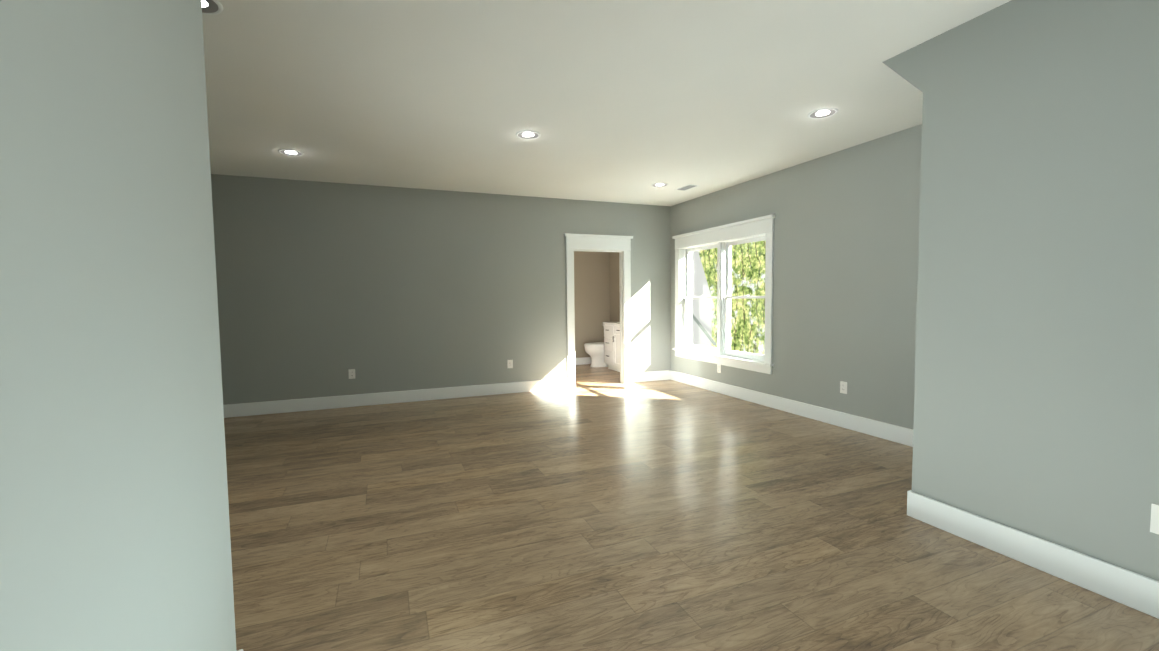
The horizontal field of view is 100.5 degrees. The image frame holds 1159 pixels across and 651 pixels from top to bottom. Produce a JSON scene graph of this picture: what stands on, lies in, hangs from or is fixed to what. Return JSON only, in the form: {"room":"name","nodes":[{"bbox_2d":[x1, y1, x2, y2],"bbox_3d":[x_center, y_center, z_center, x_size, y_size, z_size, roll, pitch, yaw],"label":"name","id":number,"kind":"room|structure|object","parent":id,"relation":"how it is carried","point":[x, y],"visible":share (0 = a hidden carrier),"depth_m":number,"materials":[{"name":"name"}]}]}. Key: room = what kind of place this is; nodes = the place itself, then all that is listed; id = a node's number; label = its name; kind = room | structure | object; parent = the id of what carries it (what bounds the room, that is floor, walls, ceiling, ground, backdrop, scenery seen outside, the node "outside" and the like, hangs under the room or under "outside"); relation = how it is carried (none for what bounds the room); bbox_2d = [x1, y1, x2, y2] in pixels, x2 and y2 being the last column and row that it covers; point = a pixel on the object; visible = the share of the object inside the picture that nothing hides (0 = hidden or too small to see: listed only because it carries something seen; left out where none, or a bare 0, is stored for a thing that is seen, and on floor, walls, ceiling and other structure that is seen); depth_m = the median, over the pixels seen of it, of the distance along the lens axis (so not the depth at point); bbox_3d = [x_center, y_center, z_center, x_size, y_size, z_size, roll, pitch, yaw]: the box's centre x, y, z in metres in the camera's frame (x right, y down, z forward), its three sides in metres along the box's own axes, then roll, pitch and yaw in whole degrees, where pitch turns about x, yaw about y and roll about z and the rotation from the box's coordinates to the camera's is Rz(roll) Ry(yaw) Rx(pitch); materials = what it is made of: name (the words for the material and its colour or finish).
{"room":"empty bedroom","nodes":[
{"label":"empty bedroom","id":0,"kind":"room"},
{"bbox_2d":[0,0,236,650],"bbox_3d":[-0.431,-0.020,-0.422,0.120,2.740,4.190,-2,4,-22],"label":"wall","id":1,"kind":"structure","parent":0,"point":[114,522],"depth_m":0.90,"materials":[{"name":"grey paint"}]},
{"bbox_2d":[211,174,670,404],"bbox_3d":[-1.406,-0.410,6.566,6.100,2.740,0.120,-2,4,-22],"label":"wall","id":2,"kind":"structure","parent":0,"point":[323,288],"depth_m":6.15,"materials":[{"name":"grey paint"}]},
{"bbox_2d":[348,369,354,378],"bbox_3d":[-2.823,0.602,5.977,0.075,0.118,0.008,-2,4,-22],"label":"electrical outlet","id":3,"kind":"object","parent":2,"relation":"attached to","point":[351,373],"visible":1,"depth_m":5.97,"materials":[{"name":"white plastic"}]},
{"bbox_2d":[223,378,567,417],"bbox_3d":[-2.111,0.912,6.275,4.190,0.150,0.020,-2,4,-22],"label":"baseboard","id":4,"kind":"structure","parent":2,"relation":"attached to","point":[319,403],"depth_m":6.12,"materials":[{"name":"white paint"}]},
{"bbox_2d":[507,360,512,367],"bbox_3d":[-0.968,0.538,6.724,0.075,0.118,0.008,-2,4,-22],"label":"electrical outlet","id":5,"kind":"object","parent":2,"relation":"attached to","point":[509,363],"visible":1,"depth_m":6.72,"materials":[{"name":"white plastic"}]},
{"bbox_2d":[564,233,632,387],"bbox_3d":[0.275,-0.221,7.255,1.100,2.245,0.220,-2,4,-22],"label":"door frame","id":6,"kind":"structure","parent":2,"relation":"attached to","point":[621,245],"depth_m":7.19,"materials":[{"name":"white paint"}]},
{"bbox_2d":[631,370,670,382],"bbox_3d":[1.110,0.801,7.573,0.680,0.150,0.016,-2,4,-22],"label":"baseboard","id":7,"kind":"structure","parent":2,"relation":"attached to","point":[654,375],"depth_m":7.57,"materials":[{"name":"white paint"}]},
{"bbox_2d":[574,251,619,357],"bbox_3d":[0.291,-0.472,7.316,2.390,2.740,0.004,-2,4,-22],"label":"wall","id":8,"kind":"structure","parent":0,"point":[596,293],"depth_m":7.28,"materials":[{"name":"paint"}]},
{"bbox_2d":[575,357,590,364],"bbox_3d":[-0.432,0.722,9.352,2.254,0.140,0.020,-2,4,-22],"label":"baseboard","id":9,"kind":"structure","parent":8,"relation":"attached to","point":[583,361],"depth_m":9.53,"materials":[{"name":"white paint"}]},
{"bbox_2d":[202,0,1010,205],"bbox_3d":[-0.060,-1.675,3.382,6.900,0.120,11.960,-2,4,-22],"label":"ceiling","id":10,"kind":"structure","parent":0,"point":[625,101],"depth_m":3.28,"materials":[{"name":"white paint"}]},
{"bbox_2d":[201,0,222,14],"bbox_3d":[-1.813,-1.528,2.271,0.216,0.007,0.216,-2,4,-22],"label":"recessed light","id":11,"kind":"object","parent":10,"relation":"in","point":[212,7],"visible":0.56,"depth_m":2.32,"materials":[{"name":"white paint"}]},
{"bbox_2d":[278,149,303,155],"bbox_3d":[-2.757,-1.651,4.604,0.216,0.007,0.216,-2,4,-22],"label":"recessed light","id":12,"kind":"object","parent":10,"relation":"in","point":[290,152],"visible":0.98,"depth_m":4.60,"materials":[{"name":"white paint"}]},
{"bbox_2d":[516,130,539,138],"bbox_3d":[-0.446,-1.653,4.183,0.216,0.007,0.216,-2,4,-22],"label":"recessed light","id":13,"kind":"object","parent":10,"relation":"in","point":[526,134],"visible":1,"depth_m":4.17,"materials":[{"name":"white paint"}]},
{"bbox_2d":[651,183,667,186],"bbox_3d":[1.016,-1.780,6.112,0.216,0.007,0.216,-2,4,-22],"label":"recessed light","id":14,"kind":"object","parent":10,"relation":"in","point":[659,185],"visible":0.98,"depth_m":6.12,"materials":[{"name":"white paint"}]},
{"bbox_2d":[675,184,698,190],"bbox_3d":[1.396,-1.793,6.265,0.160,0.008,0.320,-2,4,-22],"label":"ceiling vent","id":15,"kind":"object","parent":10,"relation":"in","point":[686,187],"visible":0.98,"depth_m":6.25,"materials":[{"name":"white metal"}]},
{"bbox_2d":[807,108,837,118],"bbox_3d":[1.900,-1.656,3.765,0.216,0.007,0.216,-2,4,-22],"label":"recessed light","id":16,"kind":"object","parent":10,"relation":"in","point":[822,113],"visible":1,"depth_m":3.76,"materials":[{"name":"white paint"}]},
{"bbox_2d":[224,364,1158,650],"bbox_3d":[-0.028,1.180,3.546,6.900,0.120,11.960,-2,4,-22],"label":"floor","id":17,"kind":"structure","parent":0,"point":[600,510],"depth_m":2.63,"materials":[{"name":"wood"}]},
{"bbox_2d":[584,324,607,366],"bbox_3d":[0.426,0.389,9.260,0.711,0.795,0.480,-2,4,-22],"label":"toilet","id":18,"kind":"object","parent":17,"relation":"on","point":[595,351],"visible":0.35,"depth_m":9.14,"materials":[{"name":"white ceramic"}]},
{"bbox_2d":[603,322,619,371],"bbox_3d":[0.810,0.305,8.590,0.502,1.031,0.904,-2,4,-22],"label":"vanity cabinet","id":19,"kind":"object","parent":17,"relation":"on","point":[612,345],"visible":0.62,"depth_m":8.60,"materials":[{"name":"white wood"}]},
{"bbox_2d":[670,124,921,428],"bbox_3d":[2.000,-0.447,6.542,0.200,2.740,7.170,-2,4,-22],"label":"wall","id":20,"kind":"structure","parent":0,"point":[845,251],"depth_m":4.80,"materials":[{"name":"grey paint"}]},
{"bbox_2d":[717,364,720,372],"bbox_3d":[1.906,0.588,6.586,0.008,0.115,0.070,-2,4,-22],"label":"outlet","id":21,"kind":"object","parent":20,"relation":"attached to","point":[718,368],"visible":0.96,"depth_m":6.59,"materials":[{"name":"white plastic"}]},
{"bbox_2d":[672,214,775,373],"bbox_3d":[1.974,-0.405,6.604,0.305,1.860,2.080,-2,4,-22],"label":"window","id":22,"kind":"structure","parent":20,"relation":"in","point":[722,239],"depth_m":6.54,"materials":[{"name":"white paint"}]},
{"bbox_2d":[671,370,912,446],"bbox_3d":[2.330,0.904,5.543,0.020,0.150,4.700,-2,4,-22],"label":"baseboard","id":23,"kind":"structure","parent":20,"relation":"attached to","point":[894,433],"depth_m":5.18,"materials":[{"name":"white paint"}]},
{"bbox_2d":[840,381,846,393],"bbox_3d":[2.627,0.618,4.795,0.008,0.118,0.075,-2,4,-22],"label":"electrical outlet","id":24,"kind":"object","parent":20,"relation":"attached to","point":[843,387],"visible":1,"depth_m":4.79,"materials":[{"name":"white plastic"}]},
{"bbox_2d":[883,0,1158,580],"bbox_3d":[2.755,-0.138,0.994,0.120,2.740,4.440,-2,4,-22],"label":"wall","id":25,"kind":"structure","parent":0,"point":[1036,401],"depth_m":2.25,"materials":[{"name":"grey paint"}]},
{"bbox_2d":[907,490,1158,618],"bbox_3d":[2.752,1.163,0.936,0.020,0.150,4.206,-2,4,-22],"label":"baseboard","id":26,"kind":"structure","parent":25,"relation":"attached to","point":[1136,591],"depth_m":2.26,"materials":[{"name":"white paint"}]},
{"bbox_2d":[1150,504,1158,534],"bbox_3d":[2.344,0.785,1.922,0.008,0.118,0.088,-2,4,-22],"label":"outlet","id":27,"kind":"object","parent":25,"relation":"attached to","point":[1154,524],"visible":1,"depth_m":1.95,"materials":[{"name":"white plastic"}]},
{"label":"outside","id":28,"kind":"structure","parent":0,"visible":0},
{"bbox_2d":[698,240,765,354],"bbox_3d":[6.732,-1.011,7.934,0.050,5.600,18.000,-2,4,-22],"label":"trees","id":29,"kind":"object","parent":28,"point":[735,272],"depth_m":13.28,"materials":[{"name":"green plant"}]},
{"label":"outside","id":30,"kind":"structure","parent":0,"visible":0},
{"bbox_2d":[692,251,715,346],"bbox_3d":[3.311,-0.490,15.245,0.170,3.800,3.150,-2,4,-22],"label":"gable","id":31,"kind":"object","parent":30,"point":[707,337],"depth_m":14.46,"materials":[{"name":"white"}]}
]}

